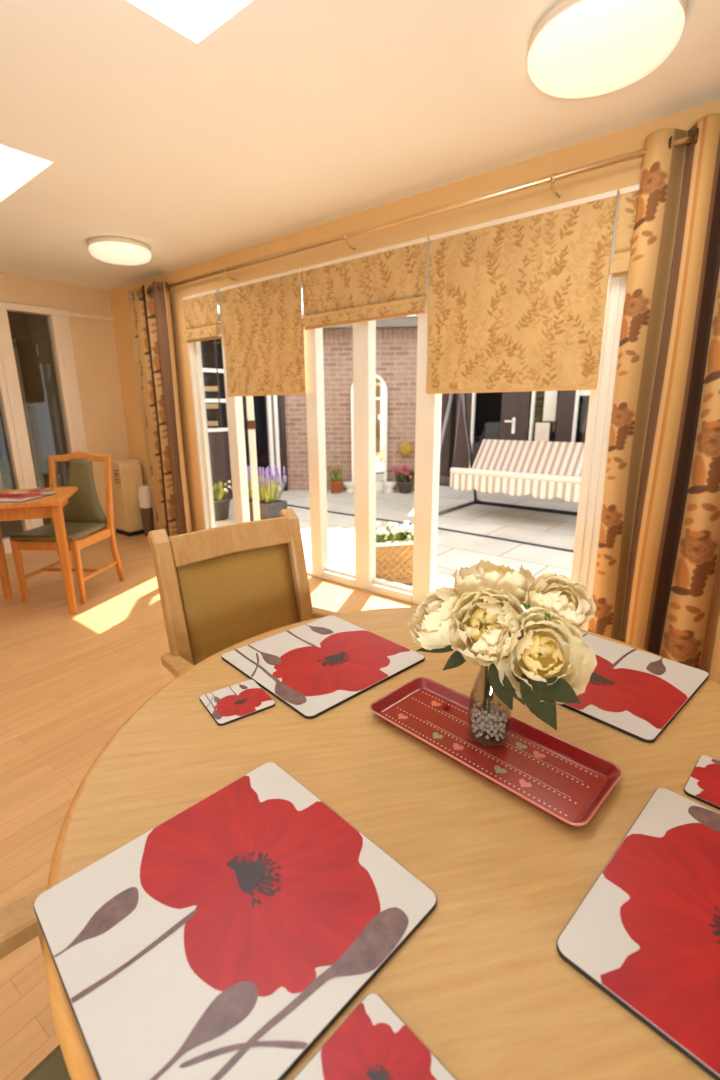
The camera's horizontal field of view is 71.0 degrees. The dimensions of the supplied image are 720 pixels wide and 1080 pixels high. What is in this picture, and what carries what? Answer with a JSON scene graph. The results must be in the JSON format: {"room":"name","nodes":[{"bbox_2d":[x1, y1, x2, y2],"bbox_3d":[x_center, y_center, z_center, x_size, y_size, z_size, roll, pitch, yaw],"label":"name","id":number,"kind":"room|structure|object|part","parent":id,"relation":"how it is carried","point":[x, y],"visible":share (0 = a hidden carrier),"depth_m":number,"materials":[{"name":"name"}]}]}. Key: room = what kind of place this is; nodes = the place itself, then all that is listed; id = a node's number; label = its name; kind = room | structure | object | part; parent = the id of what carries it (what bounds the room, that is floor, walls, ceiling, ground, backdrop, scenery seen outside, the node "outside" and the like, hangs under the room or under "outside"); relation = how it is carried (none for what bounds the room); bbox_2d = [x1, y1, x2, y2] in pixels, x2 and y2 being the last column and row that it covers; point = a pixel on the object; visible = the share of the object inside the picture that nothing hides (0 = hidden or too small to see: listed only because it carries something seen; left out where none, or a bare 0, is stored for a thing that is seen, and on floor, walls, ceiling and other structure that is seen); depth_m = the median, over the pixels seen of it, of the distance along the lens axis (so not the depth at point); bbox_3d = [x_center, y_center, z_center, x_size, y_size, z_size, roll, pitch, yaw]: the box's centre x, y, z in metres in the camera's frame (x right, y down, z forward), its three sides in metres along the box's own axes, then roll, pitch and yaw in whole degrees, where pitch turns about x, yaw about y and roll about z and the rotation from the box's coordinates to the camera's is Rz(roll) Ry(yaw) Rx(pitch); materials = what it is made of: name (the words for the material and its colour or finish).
{"room":"care facility","nodes":[
{"label":"care facility","id":0,"kind":"room"},
{"bbox_2d":[7,311,67,487],"bbox_3d":[-4.516,-1.071,4.486,1.774,2.400,3.860,11,19,38],"label":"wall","id":1,"kind":"structure","parent":0,"point":[31,334],"depth_m":6.14,"materials":[{"name":"clear glass"}]},
{"bbox_2d":[0,339,40,489],"bbox_3d":[-4.310,-1.291,5.947,0.040,2.080,0.760,11,19,38],"label":"door","id":2,"kind":"structure","parent":1,"relation":"in","point":[6,476],"depth_m":6.10,"materials":[{"name":"white paint"}]},
{"bbox_2d":[0,272,129,517],"bbox_3d":[-4.255,-0.741,3.221,0.120,2.400,5.560,11,19,38],"label":"wall","id":3,"kind":"structure","parent":0,"point":[93,340],"depth_m":4.96,"materials":[{"name":"beige paint"}]},
{"bbox_2d":[0,301,87,553],"bbox_3d":[-3.514,-0.850,4.082,0.124,2.162,2.450,11,19,38],"label":"door","id":4,"kind":"structure","parent":3,"relation":"in","point":[11,404],"depth_m":4.62,"materials":[{"name":"white paint"}]},
{"bbox_2d":[69,312,113,320],"bbox_3d":[-2.592,-2.152,4.863,0.018,0.032,0.430,11,19,38],"label":"trim","id":5,"kind":"structure","parent":3,"relation":"attached to","point":[70,313],"depth_m":4.86,"materials":[{"name":"white paint"}]},
{"bbox_2d":[0,518,418,1079],"bbox_3d":[-2.045,0.896,1.883,9.400,0.120,5.680,11,19,38],"label":"floor","id":6,"kind":"structure","parent":0,"point":[68,683],"depth_m":2.36,"materials":[{"name":"laminate"}]},
{"bbox_2d":[0,885,71,1079],"bbox_3d":[-0.366,0.718,0.369,0.544,0.974,0.589,10,18,36],"label":"armchair","id":7,"kind":"object","parent":6,"relation":"on","point":[19,924],"visible":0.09,"depth_m":0.63,"materials":[{"name":"brown wood"}]},
{"bbox_3d":[-0.539,0.524,0.495,0.056,0.053,0.523,10,18,35],"label":"armrest","id":8,"kind":"part","parent":7,"relation":"part of","materials":[{"name":"brown wood"}]},
{"bbox_3d":[-0.397,0.794,0.752,0.047,0.627,0.052,10,18,36],"label":"leg","id":9,"kind":"part","parent":7,"relation":"part of","materials":[{"name":"brown wood"}]},
{"bbox_3d":[-0.327,0.742,0.428,0.410,0.060,0.450,10,18,36],"label":"seat","id":10,"kind":"part","parent":7,"relation":"part of","materials":[{"name":"green plastic"}]},
{"bbox_2d":[0,486,77,614],"bbox_3d":[-2.368,0.095,3.240,1.000,0.745,0.650,-6,16,-19],"label":"dining table","id":11,"kind":"object","parent":6,"relation":"on","point":[51,506],"visible":1,"depth_m":3.12,"materials":[{"name":"orange wood"}]},
{"bbox_3d":[-2.449,0.062,3.425,0.056,0.714,0.056,-6,16,-19],"label":"leg","id":12,"kind":"part","parent":11,"relation":"part of","materials":[{"name":"orange wood"}]},
{"bbox_2d":[0,492,56,502],"bbox_3d":[-2.128,-0.265,3.122,0.318,0.006,0.318,1,15,7],"label":"placemat","id":13,"kind":"object","parent":11,"relation":"on","point":[13,497],"visible":1,"depth_m":3.13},
{"bbox_2d":[29,488,52,491],"bbox_3d":[-2.150,-0.338,3.404,0.108,0.005,0.108,2,15,9],"label":"coaster","id":14,"kind":"object","parent":11,"relation":"on","point":[39,489],"visible":1,"depth_m":3.40,"materials":[{"name":"red"}]},
{"bbox_3d":[-1.849,0.126,3.164,0.056,0.714,0.056,-6,16,-19],"label":"leg","id":15,"kind":"part","parent":11,"relation":"part of","materials":[{"name":"orange wood"}]},
{"bbox_2d":[10,451,124,603],"bbox_3d":[-2.060,-0.107,3.550,0.464,0.978,0.542,1,15,5],"label":"dining chair","id":16,"kind":"object","parent":6,"relation":"on","point":[84,516],"visible":0.82,"depth_m":3.66,"materials":[{"name":"orange wood"}]},
{"bbox_3d":[-2.289,0.210,3.399,0.040,0.440,0.040,1,15,5],"label":"leg","id":17,"kind":"part","parent":16,"relation":"part of","materials":[{"name":"orange wood"}]},
{"bbox_3d":[-2.256,-0.141,3.768,0.034,0.936,0.116,1,15,5],"label":"post","id":18,"kind":"part","parent":16,"relation":"part of","materials":[{"name":"orange wood"}]},
{"bbox_3d":[-2.065,-0.058,3.498,0.440,0.045,0.415,1,15,5],"label":"seat","id":19,"kind":"part","parent":16,"relation":"part of","materials":[{"name":"green fabric"}]},
{"bbox_3d":[-2.063,-0.012,3.529,0.444,0.059,0.427,1,15,5],"label":"seat rail","id":20,"kind":"part","parent":16,"relation":"part of","materials":[{"name":"orange wood"}]},
{"bbox_3d":[-1.870,0.216,3.362,0.040,0.440,0.040,1,15,5],"label":"leg","id":21,"kind":"part","parent":16,"relation":"part of","materials":[{"name":"orange wood"}]},
{"bbox_3d":[-2.041,-0.607,3.675,0.461,0.074,0.044,1,15,5],"label":"crest rail","id":22,"kind":"part","parent":16,"relation":"part of","materials":[{"name":"orange wood"}]},
{"bbox_3d":[-2.043,-0.356,3.694,0.406,0.470,0.103,1,15,5],"label":"backrest","id":23,"kind":"part","parent":16,"relation":"part of","materials":[{"name":"green fabric"}]},
{"bbox_3d":[-1.828,-0.134,3.730,0.034,0.936,0.116,1,15,5],"label":"post","id":24,"kind":"part","parent":16,"relation":"part of","materials":[{"name":"orange wood"}]},
{"bbox_2d":[111,458,143,536],"bbox_3d":[-2.420,-0.445,5.247,0.310,0.768,0.228,11,19,38],"label":"heater","id":25,"kind":"object","parent":6,"relation":"on","point":[126,474],"visible":0.85,"depth_m":5.14,"materials":[{"name":"beige plastic"}]},
{"bbox_2d":[138,485,154,536],"bbox_3d":[-2.181,-0.298,5.171,0.140,0.520,0.140,11,19,38],"label":"waste bin","id":26,"kind":"object","parent":6,"relation":"on","point":[144,493],"visible":0.83,"depth_m":5.12,"materials":[{"name":"white plastic"}]},
{"bbox_2d":[147,508,340,677],"bbox_3d":[-0.182,0.459,1.348,0.544,0.974,0.589,-14,20,-41],"label":"armchair","id":27,"kind":"object","parent":6,"relation":"on","point":[220,588],"visible":0.26,"depth_m":1.41,"materials":[{"name":"brown wood"}]},
{"bbox_3d":[-0.475,0.455,1.371,0.042,0.974,0.159,-14,20,-41],"label":"post","id":28,"kind":"part","parent":27,"relation":"part of","materials":[{"name":"brown wood"}]},
{"bbox_3d":[-0.339,0.356,1.128,0.056,0.053,0.523,-13,19,-40],"label":"armrest","id":29,"kind":"part","parent":27,"relation":"part of","materials":[{"name":"brown wood"}]},
{"bbox_3d":[-0.359,-0.002,1.423,0.364,0.082,0.061,-14,20,-41],"label":"rail","id":30,"kind":"part","parent":27,"relation":"part of","materials":[{"name":"brown wood"}]},
{"bbox_3d":[-0.337,0.204,1.454,0.352,0.339,0.089,-14,20,-41],"label":"panel","id":31,"kind":"part","parent":27,"relation":"part of","materials":[{"name":"fabric"}]},
{"bbox_3d":[-0.180,0.384,1.632,0.042,0.974,0.159,-14,20,-41],"label":"post","id":32,"kind":"part","parent":27,"relation":"part of","materials":[{"name":"brown wood"}]},
{"bbox_3d":[0.017,0.271,1.442,0.056,0.053,0.523,-14,20,-42],"label":"armrest","id":33,"kind":"part","parent":27,"relation":"part of","materials":[{"name":"brown wood"}]},
{"bbox_2d":[43,607,719,1079],"bbox_3d":[0.160,0.686,0.912,1.149,0.747,1.149,11,19,38],"label":"dining table","id":34,"kind":"object","parent":6,"relation":"on","point":[483,982],"visible":0.49,"depth_m":0.65,"materials":[{"name":"brown wood"}]},
{"bbox_2d":[33,762,436,1079],"bbox_3d":[-0.136,0.394,0.552,0.318,0.006,0.318,-15,20,-43],"label":"placemat","id":35,"kind":"object","parent":34,"relation":"on","point":[225,939],"visible":1,"depth_m":0.52,"materials":[{"name":"white plastic"}]},
{"bbox_2d":[200,680,274,725],"bbox_3d":[-0.227,0.296,0.930,0.108,0.005,0.108,-11,18,-34],"label":"coaster","id":36,"kind":"object","parent":34,"relation":"on","point":[227,705],"visible":1,"depth_m":0.92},
{"bbox_2d":[222,615,424,718],"bbox_3d":[-0.081,0.253,1.088,0.318,0.006,0.318,-14,20,-41],"label":"placemat","id":37,"kind":"object","parent":34,"relation":"on","point":[313,668],"visible":1,"depth_m":1.06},
{"bbox_2d":[293,993,455,1079],"bbox_3d":[0.012,0.435,0.393,0.108,0.005,0.108,-15,20,-43],"label":"coaster","id":38,"kind":"object","parent":34,"relation":"on","point":[373,1043],"visible":1,"depth_m":0.42,"materials":[{"name":"plastic"}]},
{"bbox_2d":[370,677,621,826],"bbox_3d":[0.196,0.319,0.805,0.154,0.019,0.377,-15,20,-43],"label":"serving tray","id":39,"kind":"object","parent":34,"relation":"on","point":[567,782],"visible":0.91,"depth_m":0.78,"materials":[{"name":"red plastic"}]},
{"bbox_2d":[443,703,449,708],"bbox_3d":[0.153,0.295,0.897,0.014,0.009,0.009,11,19,38],"label":"bead","id":40,"kind":"object","parent":39,"relation":"on","point":[445,705],"visible":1,"depth_m":0.90},
{"bbox_2d":[467,665,510,746],"bbox_3d":[0.207,0.251,0.802,0.067,0.143,0.067,11,19,38],"label":"vase","id":41,"kind":"object","parent":39,"relation":"on","point":[480,665],"visible":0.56,"depth_m":0.80,"materials":[{"name":"clear glass"}]},
{"bbox_2d":[407,586,487,710],"bbox_3d":[0.133,0.172,0.820,0.095,0.189,0.134,-7,16,-25],"label":"peony","id":42,"kind":"object","parent":41,"relation":"in","point":[429,628],"visible":0.79,"depth_m":0.79,"materials":[{"name":"yellow plant"}]},
{"bbox_3d":[0.179,0.206,0.818,0.016,0.122,0.075,-13,19,-40],"label":"stem","id":43,"kind":"part","parent":42,"relation":"part of","materials":[{"name":"green plant"}]},
{"bbox_2d":[449,586,527,713],"bbox_3d":[0.190,0.176,0.762,0.117,0.210,0.105,11,19,38],"label":"peony","id":44,"kind":"object","parent":41,"relation":"in","point":[483,614],"visible":0.89,"depth_m":0.74,"materials":[{"name":"yellow plant"}]},
{"bbox_3d":[0.205,0.205,0.792,0.008,0.138,0.028,5,16,19],"label":"stem","id":45,"kind":"part","parent":44,"relation":"part of","materials":[{"name":"green plant"}]},
{"bbox_2d":[471,700,507,740],"bbox_3d":[0.208,0.289,0.812,0.057,0.047,0.059,11,19,38],"label":"beads","id":46,"kind":"object","parent":41,"relation":"in","point":[493,721],"visible":0.94,"depth_m":0.80},
{"bbox_2d":[452,559,534,700],"bbox_3d":[0.219,0.143,0.851,0.133,0.227,0.135,11,19,38],"label":"peony","id":47,"kind":"object","parent":46,"relation":"in","point":[487,574],"visible":0.49,"depth_m":0.79,"materials":[{"name":"yellow plant"}]},
{"bbox_2d":[488,662,531,712],"bbox_3d":[0.211,0.212,0.734,0.044,0.061,0.074,-10,17,-31],"label":"leaf sprig","id":48,"kind":"object","parent":41,"relation":"in","point":[505,693],"visible":0.62,"depth_m":0.72,"materials":[{"name":"green plant"}]},
{"bbox_2d":[481,573,595,707],"bbox_3d":[0.277,0.161,0.775,0.140,0.230,0.106,11,19,38],"label":"peony","id":49,"kind":"object","parent":41,"relation":"in","point":[563,596],"visible":0.8,"depth_m":0.73,"materials":[{"name":"yellow plant"}]},
{"bbox_3d":[0.244,0.191,0.787,0.098,0.167,0.011,0,15,3],"label":"stem","id":50,"kind":"part","parent":49,"relation":"part of","materials":[{"name":"green plant"}]},
{"bbox_2d":[490,607,596,729],"bbox_3d":[0.251,0.191,0.723,0.149,0.198,0.108,11,19,38],"label":"peony","id":51,"kind":"object","parent":41,"relation":"in","point":[553,667],"visible":0.95,"depth_m":0.70,"materials":[{"name":"yellow plant"}]},
{"bbox_3d":[0.236,0.217,0.776,0.070,0.121,0.017,9,18,33],"label":"stem","id":52,"kind":"part","parent":51,"relation":"part of","materials":[{"name":"green plant"}]},
{"bbox_2d":[488,632,708,742],"bbox_3d":[0.475,0.266,1.019,0.318,0.006,0.318,-13,19,-40],"label":"placemat","id":53,"kind":"object","parent":34,"relation":"on","point":[635,693],"visible":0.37,"depth_m":0.95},
{"bbox_2d":[556,788,719,1079],"bbox_3d":[0.415,0.405,0.494,0.318,0.006,0.318,-14,20,-42],"label":"placemat","id":54,"kind":"object","parent":34,"relation":"on","point":[646,933],"visible":1,"depth_m":0.52,"materials":[{"name":"red plastic"}]},
{"bbox_2d":[684,755,719,809],"bbox_3d":[0.525,0.350,0.703,0.108,0.005,0.108,14,20,43],"label":"coaster","id":55,"kind":"object","parent":34,"relation":"on","point":[703,784],"visible":1,"depth_m":0.72,"materials":[{"name":"red plastic"}]},
{"bbox_2d":[0,0,719,289],"bbox_3d":[-1.335,-1.389,0.756,7.626,0.060,5.810,11,19,38],"label":"ceiling","id":56,"kind":"structure","parent":0,"point":[242,124],"depth_m":1.99,"materials":[{"name":"beige paint"}]},
{"bbox_2d":[0,145,38,187],"bbox_3d":[-2.084,-1.900,2.279,0.952,0.165,0.975,11,19,38],"label":"window","id":57,"kind":"structure","parent":56,"relation":"attached to","point":[12,161],"depth_m":2.66,"materials":[{"name":"white glass"}]},
{"bbox_2d":[88,236,150,264],"bbox_3d":[-1.710,-2.050,3.608,0.410,0.104,0.410,11,19,38],"label":"ceiling light","id":58,"kind":"object","parent":56,"relation":"attached to","point":[109,249],"visible":1,"depth_m":3.49,"materials":[{"name":"white paint"}]},
{"bbox_2d":[164,0,219,20],"bbox_3d":[-0.452,-1.567,0.961,0.980,0.165,0.965,11,19,38],"label":"window","id":59,"kind":"structure","parent":56,"relation":"attached to","point":[194,9],"depth_m":1.57,"materials":[{"name":"white glass"}]},
{"bbox_2d":[527,0,686,97],"bbox_3d":[0.757,-1.538,1.583,0.444,0.104,0.444,11,19,38],"label":"ceiling light","id":60,"kind":"object","parent":56,"relation":"attached to","point":[578,48],"visible":1,"depth_m":1.51,"materials":[{"name":"white paint"}]},
{"bbox_2d":[109,99,719,531],"bbox_3d":[0.422,-0.905,3.110,7.626,2.700,0.262,11,19,38],"label":"wall","id":61,"kind":"structure","parent":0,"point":[631,139],"depth_m":2.97,"materials":[{"name":"beige paint"}]},
{"bbox_2d":[182,289,220,342],"bbox_3d":[-1.289,-1.803,4.087,0.465,0.355,0.073,11,19,38],"label":"blind","id":62,"kind":"object","parent":61,"relation":"attached to","point":[200,309],"visible":1,"depth_m":4.07,"materials":[{"name":"fabric"}]},
{"bbox_2d":[204,339,221,425],"bbox_3d":[-1.553,-1.661,4.798,0.466,1.180,0.149,11,19,38],"label":"rack","id":63,"kind":"object","parent":61,"relation":"attached to","point":[206,388],"visible":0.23,"depth_m":4.79,"materials":[{"name":"grey metal"}]},
{"bbox_3d":[-1.546,-1.679,4.801,0.466,1.148,0.125,11,19,38],"label":"hanging chain","id":64,"kind":"part","parent":63,"relation":"part of","materials":[{"name":"grey metal"}]},
{"bbox_2d":[188,293,249,528],"bbox_3d":[-1.219,-0.941,4.369,0.595,2.155,0.081,11,19,38],"label":"window frame","id":65,"kind":"structure","parent":61,"relation":"attached to","point":[234,405],"depth_m":4.36,"materials":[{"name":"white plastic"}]},
{"bbox_2d":[220,268,304,396],"bbox_3d":[-0.721,-1.478,3.716,0.880,0.804,0.043,11,19,38],"label":"blind","id":66,"kind":"object","parent":61,"relation":"attached to","point":[262,317],"visible":1,"depth_m":3.67,"materials":[{"name":"fabric"}]},
{"bbox_2d":[246,274,311,575],"bbox_3d":[-0.835,-0.897,4.229,0.377,2.175,1.458,-9,17,-29],"label":"door","id":67,"kind":"structure","parent":61,"relation":"attached to","point":[251,424],"depth_m":4.25,"materials":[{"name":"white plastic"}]},
{"bbox_2d":[301,237,428,329],"bbox_3d":[-0.007,-1.534,3.080,0.960,0.383,0.073,11,19,38],"label":"blind","id":68,"kind":"object","parent":61,"relation":"attached to","point":[387,282],"visible":1,"depth_m":3.03,"materials":[{"name":"fabric"}]},
{"bbox_2d":[302,243,441,604],"bbox_3d":[0.053,-0.688,3.366,1.065,2.155,0.081,11,19,38],"label":"door frame","id":69,"kind":"structure","parent":61,"relation":"attached to","point":[428,406],"depth_m":3.35,"materials":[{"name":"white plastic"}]},
{"bbox_2d":[129,135,693,299],"bbox_3d":[-0.147,-1.810,3.102,4.916,0.092,0.126,11,19,38],"label":"curtain rod","id":70,"kind":"object","parent":61,"relation":"attached to","point":[553,178],"visible":0.93,"depth_m":2.54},
{"bbox_2d":[128,279,191,536],"bbox_3d":[-1.823,-1.094,4.657,0.655,2.285,0.113,11,19,38],"label":"curtain","id":71,"kind":"object","parent":70,"relation":"hanging from","point":[150,313],"visible":0.98,"depth_m":4.60,"materials":[{"name":"fabric"}]},
{"bbox_2d":[588,114,719,683],"bbox_3d":[1.371,-0.459,2.139,0.581,2.285,0.120,11,19,38],"label":"curtain","id":72,"kind":"object","parent":70,"relation":"hanging from","point":[656,589],"visible":0.94,"depth_m":2.16,"materials":[{"name":"fabric"}]},
{"bbox_2d":[426,190,619,393],"bbox_3d":[0.751,-1.177,2.558,0.935,0.821,0.043,11,19,38],"label":"blind","id":73,"kind":"object","parent":61,"relation":"attached to","point":[516,303],"visible":1,"depth_m":2.50,"materials":[{"name":"fabric"}]},
{"bbox_2d":[571,194,627,630],"bbox_3d":[1.367,-0.425,2.326,0.615,2.155,0.089,11,19,38],"label":"window frame","id":74,"kind":"structure","parent":61,"relation":"attached to","point":[594,465],"depth_m":2.44,"materials":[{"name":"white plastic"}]},
{"bbox_2d":[609,184,639,277],"bbox_3d":[1.178,-1.315,2.142,0.173,0.348,0.073,11,19,38],"label":"blind","id":75,"kind":"object","parent":61,"relation":"attached to","point":[628,197],"visible":0.44,"depth_m":2.17,"materials":[{"name":"fabric"}]},
{"label":"outside","id":76,"kind":"structure","parent":0,"visible":0},
{"bbox_2d":[215,485,578,610],"bbox_3d":[2.973,-0.836,8.470,18.000,0.100,11.220,11,19,38],"label":"patio","id":77,"kind":"structure","parent":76,"point":[455,550],"depth_m":5.67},
{"bbox_2d":[212,478,231,520],"bbox_3d":[-1.755,-0.501,6.176,0.389,0.495,0.400,11,19,38],"label":"potted plant","id":78,"kind":"object","parent":77,"relation":"on","point":[221,503],"visible":0.56,"depth_m":6.09,"materials":[{"name":"green plant"}]},
{"bbox_3d":[-1.759,-0.388,6.207,0.357,0.260,0.357,11,19,38],"label":"pot","id":79,"kind":"part","parent":78,"relation":"part of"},
{"bbox_2d":[200,313,284,498],"bbox_3d":[-2.220,-1.843,7.016,0.650,2.670,2.860,11,19,38],"label":"brown wing","id":80,"kind":"object","parent":77,"relation":"on","point":[267,409],"visible":0.15,"depth_m":7.41},
{"bbox_3d":[-1.614,-1.840,7.614,0.060,2.350,0.560,11,19,38],"label":"dark door","id":81,"kind":"part","parent":80,"relation":"part of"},
{"bbox_3d":[-1.370,-1.914,7.889,0.080,2.350,0.190,11,19,38],"label":"white frame","id":82,"kind":"part","parent":80,"relation":"part of","materials":[{"name":"white wood"}]},
{"bbox_3d":[-1.270,-1.997,8.003,0.070,2.450,0.100,11,19,38],"label":"corner post","id":83,"kind":"part","parent":80,"relation":"part of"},
{"bbox_2d":[247,465,286,520],"bbox_3d":[-1.177,-0.572,6.076,0.646,0.674,0.408,11,19,38],"label":"planter","id":84,"kind":"object","parent":77,"relation":"on","point":[270,504],"visible":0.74,"depth_m":5.92,"materials":[{"name":"plant"}]},
{"bbox_3d":[-1.182,-0.364,6.128,0.560,0.245,0.320,11,19,38],"label":"planter","id":85,"kind":"part","parent":84,"relation":"part of","materials":[{"name":"stone"}]},
{"bbox_2d":[327,466,343,493],"bbox_3d":[-0.374,-0.969,8.017,0.284,0.440,0.269,6,16,23],"label":"potted plant","id":86,"kind":"object","parent":77,"relation":"on","point":[336,482],"visible":1,"depth_m":7.96,"materials":[{"name":"green plant"}]},
{"bbox_3d":[-0.380,-0.852,8.044,0.210,0.200,0.210,11,19,38],"label":"pot","id":87,"kind":"part","parent":86,"relation":"part of","materials":[{"name":"ceramic"}]},
{"bbox_2d":[343,481,353,492],"bbox_3d":[-0.156,-0.846,8.095,0.250,0.160,0.250,11,19,38],"label":"stone pot","id":88,"kind":"object","parent":77,"relation":"on","point":[349,485],"visible":0.84,"depth_m":8.04,"materials":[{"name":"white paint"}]},
{"bbox_2d":[281,300,417,490],"bbox_3d":[-0.089,-2.305,8.037,2.720,3.010,1.001,0,15,3],"label":"brick outbuilding","id":89,"kind":"structure","parent":77,"relation":"on","point":[396,338],"depth_m":7.97,"materials":[{"name":"brick"}]},
{"bbox_2d":[397,440,413,457],"bbox_3d":[0.728,-1.457,8.070,0.300,0.300,0.040,0,15,3],"label":"wall plaque","id":90,"kind":"object","parent":89,"relation":"attached to","point":[405,448],"visible":1,"depth_m":8.06,"materials":[{"name":"yellow metal"}]},
{"bbox_2d":[351,374,386,490],"bbox_3d":[0.146,-1.696,8.029,0.570,1.833,0.060,0,15,3],"label":"mirror","id":91,"kind":"object","parent":77,"relation":"on","point":[381,388],"visible":0.36,"depth_m":8.01,"materials":[{"name":"white paint"}]},
{"bbox_2d":[376,378,383,481],"bbox_3d":[0.145,-1.741,8.012,0.474,1.648,0.002,0,15,3],"label":"mirror glass","id":92,"kind":"object","parent":91,"relation":"attached to","point":[379,381],"depth_m":8.00,"materials":[{"name":"mirror"}]},
{"bbox_2d":[382,481,395,492],"bbox_3d":[0.463,-0.842,8.059,0.250,0.160,0.250,11,19,38],"label":"stone pot","id":93,"kind":"object","parent":77,"relation":"on","point":[388,485],"visible":1,"depth_m":8.00,"materials":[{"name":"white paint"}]},
{"bbox_2d":[376,521,413,583],"bbox_3d":[0.256,0.094,3.886,0.476,0.476,0.327,-3,15,-10],"label":"planter","id":94,"kind":"object","parent":77,"relation":"on","point":[394,547],"visible":0.67,"depth_m":3.78,"materials":[{"name":"wicker"}]},
{"bbox_2d":[392,464,414,493],"bbox_3d":[0.690,-0.963,7.974,0.451,0.435,0.442,11,19,38],"label":"potted plant","id":95,"kind":"object","parent":77,"relation":"on","point":[405,478],"visible":0.92,"depth_m":7.91,"materials":[{"name":"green plant"}]},
{"bbox_3d":[0.720,-0.839,8.003,0.252,0.180,0.252,11,19,38],"label":"pot","id":96,"kind":"part","parent":95,"relation":"part of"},
{"bbox_2d":[287,504,573,551],"bbox_3d":[1.373,-0.017,5.173,8.200,0.024,0.114,11,19,38],"label":"channel","id":97,"kind":"object","parent":77,"relation":"on","point":[463,532],"visible":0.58,"depth_m":5.32,"materials":[{"name":"grey metal"}]},
{"bbox_2d":[438,393,584,515],"bbox_3d":[1.934,-1.187,5.786,2.040,1.960,1.530,11,19,38],"label":"swing seat","id":98,"kind":"object","parent":77,"relation":"on","point":[537,469],"visible":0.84,"depth_m":6.06,"materials":[{"name":"fabric"}]},
{"bbox_2d":[472,439,584,476],"bbox_3d":[2.204,-0.994,6.178,1.640,0.406,0.354,11,19,38],"label":"cushion","id":99,"kind":"object","parent":98,"relation":"on","point":[537,457],"depth_m":6.21,"materials":[{"name":"fabric"}]},
{"bbox_2d":[439,390,589,486],"bbox_3d":[4.768,-2.480,6.448,7.650,4.120,2.920,11,19,38],"label":"glazed wing","id":100,"kind":"object","parent":77,"relation":"on","point":[551,416],"visible":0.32,"depth_m":7.99},
{"bbox_3d":[1.499,-1.026,8.611,0.280,0.120,0.050,11,19,38],"label":"rail","id":101,"kind":"part","parent":100,"relation":"part of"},
{"bbox_3d":[1.699,-2.140,8.142,0.260,2.610,0.110,11,19,38],"label":"frame post","id":102,"kind":"part","parent":100,"relation":"part of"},
{"bbox_3d":[2.126,-2.049,7.800,0.770,2.500,0.060,11,19,38],"label":"door","id":103,"kind":"part","parent":100,"relation":"part of","materials":[{"name":"brown wood"}]},
{"bbox_3d":[2.279,-1.739,7.679,0.150,0.240,0.055,11,19,38],"label":"door handle","id":104,"kind":"part","parent":100,"relation":"part of","materials":[{"name":"white paint"}]},
{"bbox_3d":[2.479,-1.985,7.527,0.130,2.610,0.110,11,19,38],"label":"frame post","id":105,"kind":"part","parent":100,"relation":"part of","materials":[{"name":"brown wood"}]},
{"bbox_2d":[543,391,558,420],"bbox_3d":[2.785,-2.404,7.263,0.180,1.350,0.070,11,19,38],"label":"blind","id":106,"kind":"object","parent":100,"relation":"hanging from","point":[551,397],"depth_m":7.35,"materials":[{"name":"paint"}]},
{"bbox_3d":[2.941,-1.893,7.164,0.220,2.610,0.110,11,19,38],"label":"frame post","id":107,"kind":"part","parent":100,"relation":"part of","materials":[{"name":"brown wood"}]},
{"bbox_2d":[580,390,589,442],"bbox_3d":[3.566,-1.989,6.838,1.040,1.750,0.310,11,19,38],"label":"curtain","id":108,"kind":"object","parent":100,"relation":"hanging from","point":[582,392],"depth_m":7.33,"materials":[{"name":"white paint"}]}
]}

